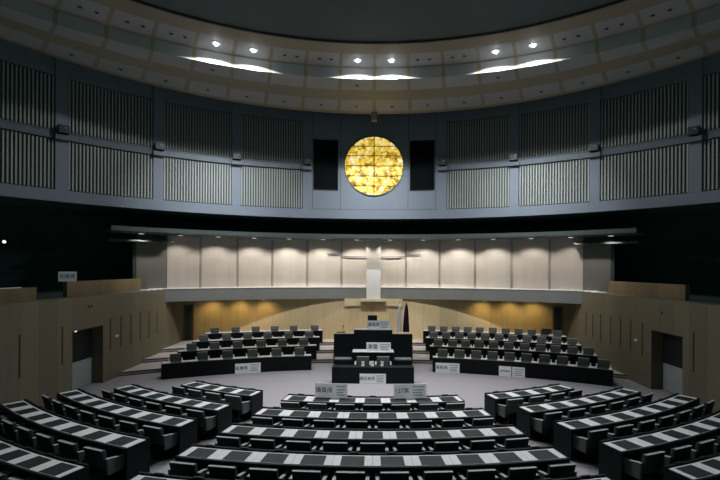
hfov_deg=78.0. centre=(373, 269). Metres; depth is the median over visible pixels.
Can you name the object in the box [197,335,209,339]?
armchair
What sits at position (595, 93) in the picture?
trim
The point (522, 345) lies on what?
armchair
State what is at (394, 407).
armchair
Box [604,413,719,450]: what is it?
countertop
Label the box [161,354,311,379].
desk
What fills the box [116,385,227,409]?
countertop
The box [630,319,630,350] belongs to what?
wall slot
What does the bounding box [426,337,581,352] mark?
desk
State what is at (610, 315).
wall slot
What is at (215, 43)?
ceiling spotlight
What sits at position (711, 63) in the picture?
trim
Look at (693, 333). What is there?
wall slot
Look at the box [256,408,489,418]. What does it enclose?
countertop
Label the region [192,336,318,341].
countertop
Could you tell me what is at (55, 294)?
floor
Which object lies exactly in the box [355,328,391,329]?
countertop
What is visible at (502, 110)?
trim
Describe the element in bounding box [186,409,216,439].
armchair
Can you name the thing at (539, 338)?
armchair
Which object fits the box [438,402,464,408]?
armchair
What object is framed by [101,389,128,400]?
armchair
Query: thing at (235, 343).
armchair
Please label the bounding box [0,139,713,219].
wall
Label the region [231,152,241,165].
loudspeaker
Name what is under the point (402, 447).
armchair
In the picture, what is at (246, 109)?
trim
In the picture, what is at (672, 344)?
door
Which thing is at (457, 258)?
wall panel
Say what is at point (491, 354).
armchair
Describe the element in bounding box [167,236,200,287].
wall panel
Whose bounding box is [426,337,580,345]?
countertop
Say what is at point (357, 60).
ceiling spotlight
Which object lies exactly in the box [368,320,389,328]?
sign board
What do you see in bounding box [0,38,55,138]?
trim
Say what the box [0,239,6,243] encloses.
lamp
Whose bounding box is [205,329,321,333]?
countertop
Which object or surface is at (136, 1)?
trim
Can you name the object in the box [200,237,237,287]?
wall panel
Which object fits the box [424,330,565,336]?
countertop
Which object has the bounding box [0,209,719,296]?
wall
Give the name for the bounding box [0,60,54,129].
panel
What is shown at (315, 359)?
trim
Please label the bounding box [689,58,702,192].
trim
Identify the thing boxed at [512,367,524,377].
sign board
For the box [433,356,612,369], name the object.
countertop
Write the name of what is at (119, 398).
armchair
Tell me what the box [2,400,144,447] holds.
countertop
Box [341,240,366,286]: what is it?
wall panel
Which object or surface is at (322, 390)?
sign board
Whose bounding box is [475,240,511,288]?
wall panel
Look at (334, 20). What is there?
ceiling
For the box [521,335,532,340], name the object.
armchair
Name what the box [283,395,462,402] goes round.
countertop
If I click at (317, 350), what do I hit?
trim
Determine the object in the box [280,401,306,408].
armchair
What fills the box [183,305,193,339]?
door
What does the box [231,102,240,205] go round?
trim
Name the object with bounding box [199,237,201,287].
trim
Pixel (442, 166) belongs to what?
loudspeaker
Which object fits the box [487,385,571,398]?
countertop
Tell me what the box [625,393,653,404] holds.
armchair
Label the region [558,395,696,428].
countertop
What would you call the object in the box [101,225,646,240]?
ceiling
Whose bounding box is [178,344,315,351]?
countertop
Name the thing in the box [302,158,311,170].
loudspeaker
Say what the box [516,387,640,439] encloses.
desk
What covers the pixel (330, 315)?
wall
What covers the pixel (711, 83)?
panel
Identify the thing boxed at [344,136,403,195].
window
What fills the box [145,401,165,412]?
armchair
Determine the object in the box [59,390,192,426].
countertop
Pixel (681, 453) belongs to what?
armchair
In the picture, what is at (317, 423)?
armchair
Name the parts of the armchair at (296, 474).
trim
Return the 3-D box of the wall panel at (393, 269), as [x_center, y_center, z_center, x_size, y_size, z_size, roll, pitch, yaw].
[0.941,-0.310,25.895,1.874,2.690,0.082,0,0,3]
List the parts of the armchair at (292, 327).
backrest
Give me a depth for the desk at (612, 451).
9.78 m
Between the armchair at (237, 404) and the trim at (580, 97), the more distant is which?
the trim at (580, 97)
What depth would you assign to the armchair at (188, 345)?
20.61 m
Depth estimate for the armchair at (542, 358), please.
19.04 m
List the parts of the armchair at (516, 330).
backrest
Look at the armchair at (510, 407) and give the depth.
12.58 m
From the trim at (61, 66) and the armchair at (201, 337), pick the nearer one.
the trim at (61, 66)
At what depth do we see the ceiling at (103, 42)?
17.22 m
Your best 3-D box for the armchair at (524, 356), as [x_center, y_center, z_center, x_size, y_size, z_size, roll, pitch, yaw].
[6.596,4.082,19.141,0.568,0.802,0.636,0,0,20]
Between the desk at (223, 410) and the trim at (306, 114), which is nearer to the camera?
the desk at (223, 410)
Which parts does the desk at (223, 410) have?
panel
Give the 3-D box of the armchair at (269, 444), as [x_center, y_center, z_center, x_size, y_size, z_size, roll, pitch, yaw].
[-2.341,4.037,9.762,0.676,0.802,0.636,0,0,8]
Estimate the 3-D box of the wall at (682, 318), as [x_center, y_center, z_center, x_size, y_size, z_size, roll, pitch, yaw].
[10.716,2.807,10.275,0.600,3.393,27.550,0,0,0]
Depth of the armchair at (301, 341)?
22.07 m
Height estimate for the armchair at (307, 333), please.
0.802 m
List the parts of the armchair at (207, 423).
backrest, armrest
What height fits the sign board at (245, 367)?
0.420 m
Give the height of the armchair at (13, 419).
0.802 m
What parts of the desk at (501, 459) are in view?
panel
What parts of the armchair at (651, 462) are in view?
armrest, seat, backrest, armrest, trim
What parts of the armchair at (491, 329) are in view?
backrest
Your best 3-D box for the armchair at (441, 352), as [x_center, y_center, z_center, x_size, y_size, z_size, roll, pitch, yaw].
[3.120,4.065,20.067,0.568,0.802,0.636,0,0,9]
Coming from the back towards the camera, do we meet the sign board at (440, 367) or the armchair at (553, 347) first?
the armchair at (553, 347)
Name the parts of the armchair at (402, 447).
trim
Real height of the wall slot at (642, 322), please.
1.280 m
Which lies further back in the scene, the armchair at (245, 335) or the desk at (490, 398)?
the armchair at (245, 335)
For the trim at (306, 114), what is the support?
attached to the wall at (400, 129)
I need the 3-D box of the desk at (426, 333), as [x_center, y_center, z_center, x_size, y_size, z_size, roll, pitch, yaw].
[6.286,3.705,23.562,7.387,0.652,0.805,0,0,16]
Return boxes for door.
[72,328,91,389]
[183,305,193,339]
[552,306,562,333]
[663,333,682,394]
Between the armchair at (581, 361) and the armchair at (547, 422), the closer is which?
the armchair at (547, 422)
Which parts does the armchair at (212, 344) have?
backrest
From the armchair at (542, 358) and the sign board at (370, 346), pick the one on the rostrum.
the sign board at (370, 346)
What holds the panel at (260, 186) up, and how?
attached to the wall at (709, 139)
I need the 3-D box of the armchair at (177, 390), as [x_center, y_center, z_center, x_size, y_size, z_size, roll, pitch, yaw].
[-5.887,4.020,13.908,0.676,0.802,0.636,0,0,29]
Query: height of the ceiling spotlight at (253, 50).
0.150 m
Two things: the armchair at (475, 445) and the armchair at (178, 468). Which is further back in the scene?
the armchair at (475, 445)
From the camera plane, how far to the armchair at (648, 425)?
10.74 m
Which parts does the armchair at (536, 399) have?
backrest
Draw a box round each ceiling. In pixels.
[0,0,719,113]
[0,197,719,226]
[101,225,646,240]
[137,0,619,41]
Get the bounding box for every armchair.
[0,410,11,437]
[0,416,23,442]
[0,468,11,472]
[0,471,33,479]
[2,419,37,446]
[7,477,39,479]
[17,426,56,449]
[35,433,77,455]
[42,394,68,411]
[51,399,81,416]
[57,440,100,475]
[64,405,96,420]
[79,410,113,425]
[83,446,124,479]
[98,415,119,430]
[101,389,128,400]
[114,393,130,404]
[119,420,150,449]
[129,397,145,408]
[143,425,177,459]
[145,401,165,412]
[165,405,186,415]
[168,353,182,361]
[168,461,208,477]
[172,386,187,396]
[185,343,197,349]
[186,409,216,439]
[187,389,205,398]
[195,351,209,358]
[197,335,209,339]
[205,392,224,401]
[206,464,248,479]
[208,342,220,347]
[209,328,219,332]
[214,436,250,447]
[221,334,232,338]
[221,350,233,357]
[224,394,250,422]
[230,327,240,331]
[231,341,243,346]
[242,333,252,337]
[246,349,258,355]
[246,467,289,479]
[248,438,284,449]
[250,326,260,330]
[251,416,281,425]
[255,340,266,345]
[262,332,272,336]
[269,326,279,329]
[270,348,282,354]
[276,339,287,344]
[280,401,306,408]
[281,418,311,426]
[283,332,293,336]
[283,440,318,451]
[289,325,298,329]
[289,469,328,479]
[293,347,305,353]
[298,339,308,344]
[304,331,314,335]
[307,403,332,409]
[310,325,319,329]
[311,420,340,427]
[320,442,352,451]
[332,471,369,479]
[334,404,358,409]
[343,421,370,428]
[354,356,370,364]
[357,442,388,452]
[360,404,384,410]
[374,421,402,428]
[375,356,391,364]
[375,471,412,479]
[387,404,411,410]
[392,442,425,452]
[404,420,433,428]
[413,403,438,409]
[416,470,455,479]
[426,441,461,451]
[427,326,436,329]
[428,332,438,336]
[432,339,443,344]
[434,419,464,427]
[436,349,448,355]
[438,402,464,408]
[439,326,448,330]
[441,332,451,336]
[447,340,457,345]
[451,326,460,330]
[453,350,465,356]
[454,333,464,337]
[455,468,497,479]
[460,340,471,345]
[460,439,496,450]
[462,327,472,330]
[463,418,495,426]
[466,333,476,337]
[470,350,482,357]
[473,341,484,346]
[474,327,484,331]
[480,333,490,338]
[486,351,498,358]
[487,327,497,331]
[488,341,499,347]
[493,334,504,339]
[495,437,530,448]
[495,466,538,479]
[496,398,523,425]
[500,328,510,332]
[502,342,514,348]
[503,352,515,359]
[507,335,518,339]
[513,329,523,333]
[518,343,530,349]
[520,353,533,360]
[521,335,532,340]
[523,395,545,403]
[526,329,536,333]
[531,411,562,442]
[534,344,546,350]
[536,336,547,341]
[536,463,576,479]
[537,354,551,362]
[545,392,564,401]
[549,345,561,351]
[550,337,562,342]
[552,330,563,335]
[555,356,569,363]
[562,408,585,418]
[564,389,582,398]
[566,338,578,343]
[566,346,579,352]
[572,428,608,463]
[576,357,590,365]
[582,347,595,353]
[585,404,605,415]
[595,359,611,367]
[605,401,624,411]
[608,424,633,438]
[622,397,639,408]
[623,451,665,479]
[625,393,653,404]
[632,419,655,434]
[639,414,674,429]
[648,445,692,479]
[657,410,690,425]
[672,405,704,420]
[672,439,714,459]
[686,400,714,416]
[694,435,719,453]
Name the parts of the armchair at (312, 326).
backrest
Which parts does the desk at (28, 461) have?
panel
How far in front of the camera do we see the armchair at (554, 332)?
23.34 m
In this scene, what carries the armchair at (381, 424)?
on the floor at (277, 385)
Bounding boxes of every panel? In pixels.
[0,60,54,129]
[0,129,53,188]
[68,80,152,146]
[68,142,152,198]
[136,234,166,289]
[163,157,231,204]
[164,102,231,156]
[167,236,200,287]
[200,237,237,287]
[237,238,271,286]
[241,115,302,162]
[241,166,302,208]
[272,239,306,286]
[307,240,341,286]
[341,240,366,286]
[380,241,405,286]
[406,241,439,286]
[439,240,474,287]
[447,116,509,163]
[447,167,509,208]
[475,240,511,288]
[511,239,549,289]
[519,103,589,157]
[519,158,589,205]
[551,238,582,289]
[583,237,610,292]
[600,143,688,200]
[601,80,688,147]
[703,72,719,130]
[703,138,719,190]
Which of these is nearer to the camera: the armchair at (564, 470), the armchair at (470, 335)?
the armchair at (564, 470)
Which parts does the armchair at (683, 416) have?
backrest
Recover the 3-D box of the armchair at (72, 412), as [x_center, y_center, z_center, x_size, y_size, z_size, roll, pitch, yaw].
[-7.830,4.010,11.911,0.676,0.802,0.636,0,0,32]
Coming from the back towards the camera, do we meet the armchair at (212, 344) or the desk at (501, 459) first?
the armchair at (212, 344)
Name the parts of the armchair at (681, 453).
armrest, armrest, backrest, trim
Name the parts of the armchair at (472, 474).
backrest, trim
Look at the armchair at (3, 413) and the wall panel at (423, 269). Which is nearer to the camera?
the armchair at (3, 413)
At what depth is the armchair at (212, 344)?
20.99 m
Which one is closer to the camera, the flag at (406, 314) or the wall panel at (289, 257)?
the flag at (406, 314)
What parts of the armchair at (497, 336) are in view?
backrest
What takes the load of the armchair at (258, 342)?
on the floor at (151, 365)
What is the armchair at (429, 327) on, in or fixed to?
on the floor at (182, 344)
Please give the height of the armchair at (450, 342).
0.802 m
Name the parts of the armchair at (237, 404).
backrest, armrest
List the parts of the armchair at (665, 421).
backrest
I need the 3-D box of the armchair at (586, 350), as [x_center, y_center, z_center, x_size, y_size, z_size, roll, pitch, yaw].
[9.603,3.947,19.828,0.568,0.802,0.636,0,0,27]
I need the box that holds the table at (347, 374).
[332,365,413,383]
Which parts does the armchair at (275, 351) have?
backrest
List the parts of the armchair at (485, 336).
backrest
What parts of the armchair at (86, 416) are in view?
backrest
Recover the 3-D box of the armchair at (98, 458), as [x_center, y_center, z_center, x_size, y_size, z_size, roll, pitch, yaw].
[-5.550,4.021,9.219,0.676,0.802,0.636,0,0,22]
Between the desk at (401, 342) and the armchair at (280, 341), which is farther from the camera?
the armchair at (280, 341)
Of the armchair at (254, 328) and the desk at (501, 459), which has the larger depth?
the armchair at (254, 328)
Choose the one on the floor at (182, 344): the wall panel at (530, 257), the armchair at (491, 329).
the armchair at (491, 329)
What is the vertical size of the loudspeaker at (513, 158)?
0.580 m
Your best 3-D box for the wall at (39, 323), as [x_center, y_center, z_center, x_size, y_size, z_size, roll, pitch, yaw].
[-10.744,2.700,10.275,0.600,3.393,27.550,0,0,0]
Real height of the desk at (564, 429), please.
0.772 m
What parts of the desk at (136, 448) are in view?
panel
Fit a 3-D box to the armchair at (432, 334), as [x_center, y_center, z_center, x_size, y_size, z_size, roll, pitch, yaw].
[3.182,3.765,23.498,0.568,0.802,0.636,0,0,8]
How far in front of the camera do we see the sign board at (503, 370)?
18.55 m
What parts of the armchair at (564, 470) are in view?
armrest, backrest, trim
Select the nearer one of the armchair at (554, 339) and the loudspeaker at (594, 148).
the loudspeaker at (594, 148)
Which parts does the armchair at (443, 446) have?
backrest, trim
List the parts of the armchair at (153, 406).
backrest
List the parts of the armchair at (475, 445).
backrest, trim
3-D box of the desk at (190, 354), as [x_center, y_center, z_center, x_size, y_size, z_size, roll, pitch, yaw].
[-5.740,3.950,20.614,6.258,0.642,0.754,0,0,-16]
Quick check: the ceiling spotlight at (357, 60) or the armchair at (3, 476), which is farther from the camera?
the ceiling spotlight at (357, 60)
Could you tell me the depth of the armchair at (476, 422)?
10.88 m
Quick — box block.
[344,299,401,305]
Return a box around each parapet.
[0,287,36,302]
[63,279,140,296]
[609,281,689,300]
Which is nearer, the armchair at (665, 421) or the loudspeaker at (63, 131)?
the armchair at (665, 421)
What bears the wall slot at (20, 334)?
attached to the wall at (39, 323)
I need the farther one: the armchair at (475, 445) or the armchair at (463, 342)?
the armchair at (463, 342)
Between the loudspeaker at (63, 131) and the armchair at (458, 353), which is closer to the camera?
the loudspeaker at (63, 131)
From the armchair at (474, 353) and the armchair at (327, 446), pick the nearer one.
the armchair at (327, 446)
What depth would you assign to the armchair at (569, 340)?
21.72 m
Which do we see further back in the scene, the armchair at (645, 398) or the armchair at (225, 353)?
the armchair at (225, 353)
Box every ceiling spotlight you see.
[211,41,220,45]
[248,48,257,52]
[353,58,361,62]
[387,58,395,62]
[491,49,500,53]
[528,42,538,47]
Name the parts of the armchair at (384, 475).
trim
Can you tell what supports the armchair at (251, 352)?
on the floor at (277, 385)
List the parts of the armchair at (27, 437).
backrest, armrest, armrest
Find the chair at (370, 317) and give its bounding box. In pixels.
[368,315,376,320]
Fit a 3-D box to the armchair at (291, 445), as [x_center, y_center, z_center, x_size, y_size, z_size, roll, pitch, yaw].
[-1.570,4.041,9.673,0.676,0.802,0.636,0,0,5]
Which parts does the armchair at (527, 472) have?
armrest, backrest, trim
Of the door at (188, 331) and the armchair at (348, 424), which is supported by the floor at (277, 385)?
the armchair at (348, 424)
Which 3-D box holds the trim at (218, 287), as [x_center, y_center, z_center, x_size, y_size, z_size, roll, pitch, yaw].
[-0.005,1.042,23.890,22.644,0.025,4.120,0,0,0]
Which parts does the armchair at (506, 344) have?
backrest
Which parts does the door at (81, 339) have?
panel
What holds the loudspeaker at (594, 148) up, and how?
attached to the wall at (709, 139)
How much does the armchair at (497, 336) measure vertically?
0.802 m
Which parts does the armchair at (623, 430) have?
backrest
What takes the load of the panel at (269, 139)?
attached to the wall at (709, 139)
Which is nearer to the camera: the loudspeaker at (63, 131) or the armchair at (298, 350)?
the loudspeaker at (63, 131)
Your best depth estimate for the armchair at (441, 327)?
25.05 m
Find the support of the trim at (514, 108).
attached to the wall at (709, 139)
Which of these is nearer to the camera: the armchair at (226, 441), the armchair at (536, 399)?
the armchair at (226, 441)
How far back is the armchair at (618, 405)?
12.27 m
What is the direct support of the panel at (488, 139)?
attached to the wall at (709, 139)
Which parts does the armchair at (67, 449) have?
trim, backrest, armrest, armrest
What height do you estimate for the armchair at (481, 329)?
0.802 m
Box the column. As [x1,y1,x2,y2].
[360,240,385,302]
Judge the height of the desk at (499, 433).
0.772 m
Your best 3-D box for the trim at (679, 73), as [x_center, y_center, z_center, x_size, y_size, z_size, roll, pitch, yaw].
[11.895,-7.406,19.617,3.444,4.270,0.302,0,0,42]
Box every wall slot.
[19,334,20,377]
[61,327,62,364]
[110,318,110,349]
[120,316,121,346]
[610,315,610,344]
[620,317,620,347]
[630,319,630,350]
[642,322,642,355]
[693,333,693,371]
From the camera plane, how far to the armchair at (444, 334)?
23.58 m
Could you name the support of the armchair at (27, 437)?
on the floor at (277, 385)
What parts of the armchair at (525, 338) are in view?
backrest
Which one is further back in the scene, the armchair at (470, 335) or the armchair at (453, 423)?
the armchair at (470, 335)
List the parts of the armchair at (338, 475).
trim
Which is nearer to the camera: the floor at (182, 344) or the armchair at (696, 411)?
the armchair at (696, 411)
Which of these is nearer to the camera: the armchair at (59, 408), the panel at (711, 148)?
the armchair at (59, 408)
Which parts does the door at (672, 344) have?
panel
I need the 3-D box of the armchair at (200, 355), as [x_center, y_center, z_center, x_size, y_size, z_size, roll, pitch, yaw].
[-7.372,4.012,19.143,0.568,0.802,0.636,0,0,-22]
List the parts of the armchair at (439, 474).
trim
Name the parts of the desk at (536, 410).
panel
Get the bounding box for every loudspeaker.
[54,124,70,141]
[153,142,164,156]
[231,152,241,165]
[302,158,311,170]
[313,139,337,189]
[410,140,434,190]
[437,158,447,170]
[508,153,518,166]
[588,143,600,157]
[686,125,702,142]
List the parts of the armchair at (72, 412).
backrest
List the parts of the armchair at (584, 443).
armrest, backrest, trim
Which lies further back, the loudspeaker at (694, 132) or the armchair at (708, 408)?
the loudspeaker at (694, 132)
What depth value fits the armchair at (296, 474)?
8.01 m
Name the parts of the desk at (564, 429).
panel, panel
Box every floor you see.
[5,363,673,479]
[37,291,62,299]
[119,353,626,377]
[143,345,429,361]
[161,339,425,351]
[690,294,719,303]
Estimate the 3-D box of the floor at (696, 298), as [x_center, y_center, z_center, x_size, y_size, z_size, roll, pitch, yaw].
[13.258,1.423,11.250,4.469,0.400,29.500,0,0,0]
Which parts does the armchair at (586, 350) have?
backrest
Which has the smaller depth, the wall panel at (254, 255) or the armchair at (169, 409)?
the armchair at (169, 409)
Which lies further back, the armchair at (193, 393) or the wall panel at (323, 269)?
the wall panel at (323, 269)
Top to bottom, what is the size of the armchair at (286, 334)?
0.802 m
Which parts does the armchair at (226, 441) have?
trim, backrest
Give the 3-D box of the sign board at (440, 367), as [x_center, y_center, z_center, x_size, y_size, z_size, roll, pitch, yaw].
[3.188,4.256,19.132,1.020,0.420,0.016,0,0,10]
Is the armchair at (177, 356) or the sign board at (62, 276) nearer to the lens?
the sign board at (62, 276)
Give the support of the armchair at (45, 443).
on the floor at (277, 385)
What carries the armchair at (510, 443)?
on the floor at (277, 385)
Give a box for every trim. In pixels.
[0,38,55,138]
[0,183,719,219]
[54,57,68,190]
[68,62,153,154]
[106,239,640,244]
[119,359,626,378]
[130,0,627,43]
[142,350,429,362]
[153,85,163,199]
[153,287,585,290]
[160,342,425,352]
[164,88,231,164]
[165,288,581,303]
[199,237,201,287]
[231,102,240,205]
[241,103,302,169]
[271,257,271,286]
[303,111,310,208]
[406,241,406,284]
[438,111,446,208]
[447,104,509,170]
[509,103,518,206]
[519,89,589,165]
[550,239,550,289]
[589,86,600,201]
[600,62,688,156]
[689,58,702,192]
[702,52,719,140]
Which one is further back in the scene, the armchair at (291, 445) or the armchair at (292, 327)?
the armchair at (292, 327)
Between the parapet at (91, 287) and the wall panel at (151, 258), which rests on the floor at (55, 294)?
the parapet at (91, 287)
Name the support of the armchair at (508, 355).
on the floor at (277, 385)
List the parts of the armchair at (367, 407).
trim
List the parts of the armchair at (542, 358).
backrest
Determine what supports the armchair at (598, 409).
on the floor at (277, 385)
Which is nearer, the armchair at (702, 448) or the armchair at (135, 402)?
the armchair at (702, 448)
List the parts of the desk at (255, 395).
panel, panel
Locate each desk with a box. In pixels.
[0,399,149,479]
[0,436,88,479]
[57,388,196,453]
[114,384,231,435]
[129,471,611,479]
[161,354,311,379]
[175,444,569,479]
[177,344,316,359]
[181,380,262,420]
[192,336,319,349]
[204,329,322,341]
[219,423,525,452]
[253,407,492,427]
[281,393,464,410]
[334,328,411,364]
[423,330,566,342]
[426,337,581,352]
[430,345,597,366]
[432,356,612,386]
[484,383,573,423]
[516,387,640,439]
[554,393,699,460]
[599,410,719,479]
[663,452,719,479]
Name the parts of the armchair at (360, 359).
backrest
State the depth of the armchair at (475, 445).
9.48 m
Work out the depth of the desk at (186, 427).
11.30 m
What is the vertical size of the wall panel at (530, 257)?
2.690 m
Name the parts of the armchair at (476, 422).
backrest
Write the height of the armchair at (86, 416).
0.802 m
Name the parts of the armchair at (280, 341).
backrest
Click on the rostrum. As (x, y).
(356, 352)
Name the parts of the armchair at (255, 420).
backrest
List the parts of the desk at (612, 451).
panel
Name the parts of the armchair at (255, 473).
trim, backrest, armrest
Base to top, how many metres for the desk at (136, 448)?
0.772 m
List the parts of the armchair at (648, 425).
backrest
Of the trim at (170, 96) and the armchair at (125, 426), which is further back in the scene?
the trim at (170, 96)
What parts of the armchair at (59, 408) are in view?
backrest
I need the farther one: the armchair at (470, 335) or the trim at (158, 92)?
the armchair at (470, 335)
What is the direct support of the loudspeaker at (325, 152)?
attached to the wall at (400, 129)
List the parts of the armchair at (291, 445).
trim, backrest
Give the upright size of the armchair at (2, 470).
0.802 m
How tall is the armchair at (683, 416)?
0.802 m
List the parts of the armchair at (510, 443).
backrest, trim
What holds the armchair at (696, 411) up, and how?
on the floor at (277, 385)
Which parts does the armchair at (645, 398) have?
backrest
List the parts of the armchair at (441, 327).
backrest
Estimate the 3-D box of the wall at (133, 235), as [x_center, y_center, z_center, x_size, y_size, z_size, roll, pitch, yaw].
[0.000,0.015,24.047,24.034,3.350,4.306,0,0,0]
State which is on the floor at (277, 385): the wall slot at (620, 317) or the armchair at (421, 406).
the armchair at (421, 406)
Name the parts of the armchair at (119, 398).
backrest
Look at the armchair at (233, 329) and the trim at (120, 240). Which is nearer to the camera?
the trim at (120, 240)
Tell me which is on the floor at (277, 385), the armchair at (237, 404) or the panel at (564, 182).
the armchair at (237, 404)
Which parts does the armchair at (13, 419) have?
armrest, armrest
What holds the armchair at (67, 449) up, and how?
on the floor at (277, 385)
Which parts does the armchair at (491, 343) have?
backrest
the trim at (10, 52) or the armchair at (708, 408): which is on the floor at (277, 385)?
the armchair at (708, 408)
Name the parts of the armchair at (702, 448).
armrest, armrest, backrest, trim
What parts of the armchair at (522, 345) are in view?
backrest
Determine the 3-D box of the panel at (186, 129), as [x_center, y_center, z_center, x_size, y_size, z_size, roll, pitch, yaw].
[-8.658,-6.853,21.982,3.184,2.260,0.182,0,0,-29]
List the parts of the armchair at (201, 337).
backrest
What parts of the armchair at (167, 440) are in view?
backrest, armrest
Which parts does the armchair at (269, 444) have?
trim, backrest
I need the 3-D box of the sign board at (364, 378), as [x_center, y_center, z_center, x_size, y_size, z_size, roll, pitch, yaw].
[-0.036,4.255,17.229,1.034,0.390,0.014,0,0,0]
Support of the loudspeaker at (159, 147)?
attached to the wall at (709, 139)
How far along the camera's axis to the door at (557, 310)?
24.76 m
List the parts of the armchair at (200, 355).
backrest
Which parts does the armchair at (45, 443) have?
trim, backrest, armrest, armrest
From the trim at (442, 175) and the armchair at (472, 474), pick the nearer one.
the armchair at (472, 474)
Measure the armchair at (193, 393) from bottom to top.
0.802 m
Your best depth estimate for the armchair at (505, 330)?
24.27 m
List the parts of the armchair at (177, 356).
backrest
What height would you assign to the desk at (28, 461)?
0.772 m
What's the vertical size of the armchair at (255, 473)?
0.802 m
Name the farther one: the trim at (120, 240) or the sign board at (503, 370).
the trim at (120, 240)
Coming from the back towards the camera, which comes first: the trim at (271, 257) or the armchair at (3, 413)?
the trim at (271, 257)
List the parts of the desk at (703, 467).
panel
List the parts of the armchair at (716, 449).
armrest, backrest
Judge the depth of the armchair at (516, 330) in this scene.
24.05 m
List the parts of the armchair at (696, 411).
backrest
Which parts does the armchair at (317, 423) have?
trim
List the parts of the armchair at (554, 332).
backrest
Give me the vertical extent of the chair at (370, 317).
1.360 m
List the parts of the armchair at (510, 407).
armrest, backrest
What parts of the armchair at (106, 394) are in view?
backrest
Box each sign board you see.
[58,272,76,281]
[235,363,260,373]
[315,383,346,397]
[360,374,385,383]
[366,342,390,351]
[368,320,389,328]
[394,384,425,398]
[436,363,459,372]
[499,366,510,376]
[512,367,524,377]
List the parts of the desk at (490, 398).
panel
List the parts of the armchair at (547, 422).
armrest, backrest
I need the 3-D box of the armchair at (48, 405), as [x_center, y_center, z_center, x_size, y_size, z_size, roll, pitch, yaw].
[-9.135,4.003,12.829,0.676,0.802,0.636,0,0,38]
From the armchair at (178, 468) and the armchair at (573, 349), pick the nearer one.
the armchair at (178, 468)
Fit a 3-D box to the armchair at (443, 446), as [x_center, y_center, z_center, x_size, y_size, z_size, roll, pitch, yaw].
[1.530,4.057,9.673,0.676,0.802,0.636,0,0,-5]
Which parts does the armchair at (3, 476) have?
backrest, armrest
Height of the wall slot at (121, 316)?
1.280 m
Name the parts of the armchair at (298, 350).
backrest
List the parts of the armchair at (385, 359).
backrest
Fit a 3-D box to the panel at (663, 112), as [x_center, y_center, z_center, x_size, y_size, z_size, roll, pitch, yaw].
[11.928,-6.750,19.657,3.444,2.260,0.194,0,0,42]
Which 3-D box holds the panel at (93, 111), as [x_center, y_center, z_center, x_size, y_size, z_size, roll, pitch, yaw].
[-11.663,-6.868,19.836,3.356,2.260,0.190,0,0,-41]
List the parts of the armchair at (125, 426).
backrest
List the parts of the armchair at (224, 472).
trim, backrest, armrest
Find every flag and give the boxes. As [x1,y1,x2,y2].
[397,301,401,331]
[403,301,408,331]
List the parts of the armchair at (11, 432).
backrest, armrest, armrest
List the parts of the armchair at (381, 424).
backrest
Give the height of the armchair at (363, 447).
0.802 m
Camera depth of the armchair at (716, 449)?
9.84 m
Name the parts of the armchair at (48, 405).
backrest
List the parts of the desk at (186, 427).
panel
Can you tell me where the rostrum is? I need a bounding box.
[334,349,411,364]
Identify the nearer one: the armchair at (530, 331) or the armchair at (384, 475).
the armchair at (384, 475)
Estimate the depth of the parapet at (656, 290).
18.22 m
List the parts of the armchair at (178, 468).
trim, backrest, armrest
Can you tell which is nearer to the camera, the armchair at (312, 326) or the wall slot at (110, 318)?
the wall slot at (110, 318)
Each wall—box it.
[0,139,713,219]
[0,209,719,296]
[0,289,179,407]
[132,234,614,286]
[171,299,575,339]
[311,111,438,209]
[567,291,719,411]
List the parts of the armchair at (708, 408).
backrest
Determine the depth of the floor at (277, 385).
16.86 m
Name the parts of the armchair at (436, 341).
backrest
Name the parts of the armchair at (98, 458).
trim, backrest, armrest, seat, armrest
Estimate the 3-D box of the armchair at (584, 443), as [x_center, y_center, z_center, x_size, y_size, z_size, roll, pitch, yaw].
[5.054,4.074,10.401,0.676,0.802,0.636,0,0,-20]
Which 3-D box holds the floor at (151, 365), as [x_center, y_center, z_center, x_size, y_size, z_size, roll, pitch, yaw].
[-0.022,4.375,22.998,31.608,0.150,11.004,0,0,0]
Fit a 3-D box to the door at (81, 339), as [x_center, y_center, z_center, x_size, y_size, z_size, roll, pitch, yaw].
[-10.896,3.276,16.275,0.098,2.220,1.750,0,0,0]
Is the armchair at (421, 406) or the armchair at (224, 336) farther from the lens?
the armchair at (224, 336)
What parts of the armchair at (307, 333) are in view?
backrest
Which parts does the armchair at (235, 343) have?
backrest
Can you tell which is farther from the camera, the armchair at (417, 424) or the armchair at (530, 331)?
the armchair at (530, 331)
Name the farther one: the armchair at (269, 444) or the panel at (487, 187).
the panel at (487, 187)
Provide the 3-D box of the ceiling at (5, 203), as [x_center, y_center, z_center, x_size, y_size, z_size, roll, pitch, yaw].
[0.014,-2.845,18.235,45.790,0.211,22.531,0,0,0]
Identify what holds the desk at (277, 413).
on the floor at (277, 385)
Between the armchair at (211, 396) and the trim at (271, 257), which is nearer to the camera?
the armchair at (211, 396)
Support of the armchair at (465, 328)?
on the floor at (182, 344)
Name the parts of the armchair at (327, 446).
trim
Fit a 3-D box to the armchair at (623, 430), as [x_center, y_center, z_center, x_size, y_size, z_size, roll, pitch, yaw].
[5.798,4.078,10.691,0.676,0.802,0.636,0,0,-23]
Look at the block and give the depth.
25.31 m
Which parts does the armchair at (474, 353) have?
backrest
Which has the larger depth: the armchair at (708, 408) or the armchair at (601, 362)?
the armchair at (601, 362)
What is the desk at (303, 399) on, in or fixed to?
on the floor at (277, 385)
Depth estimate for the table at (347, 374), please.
17.26 m
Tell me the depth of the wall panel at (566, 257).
23.08 m
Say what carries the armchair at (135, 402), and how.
on the floor at (277, 385)

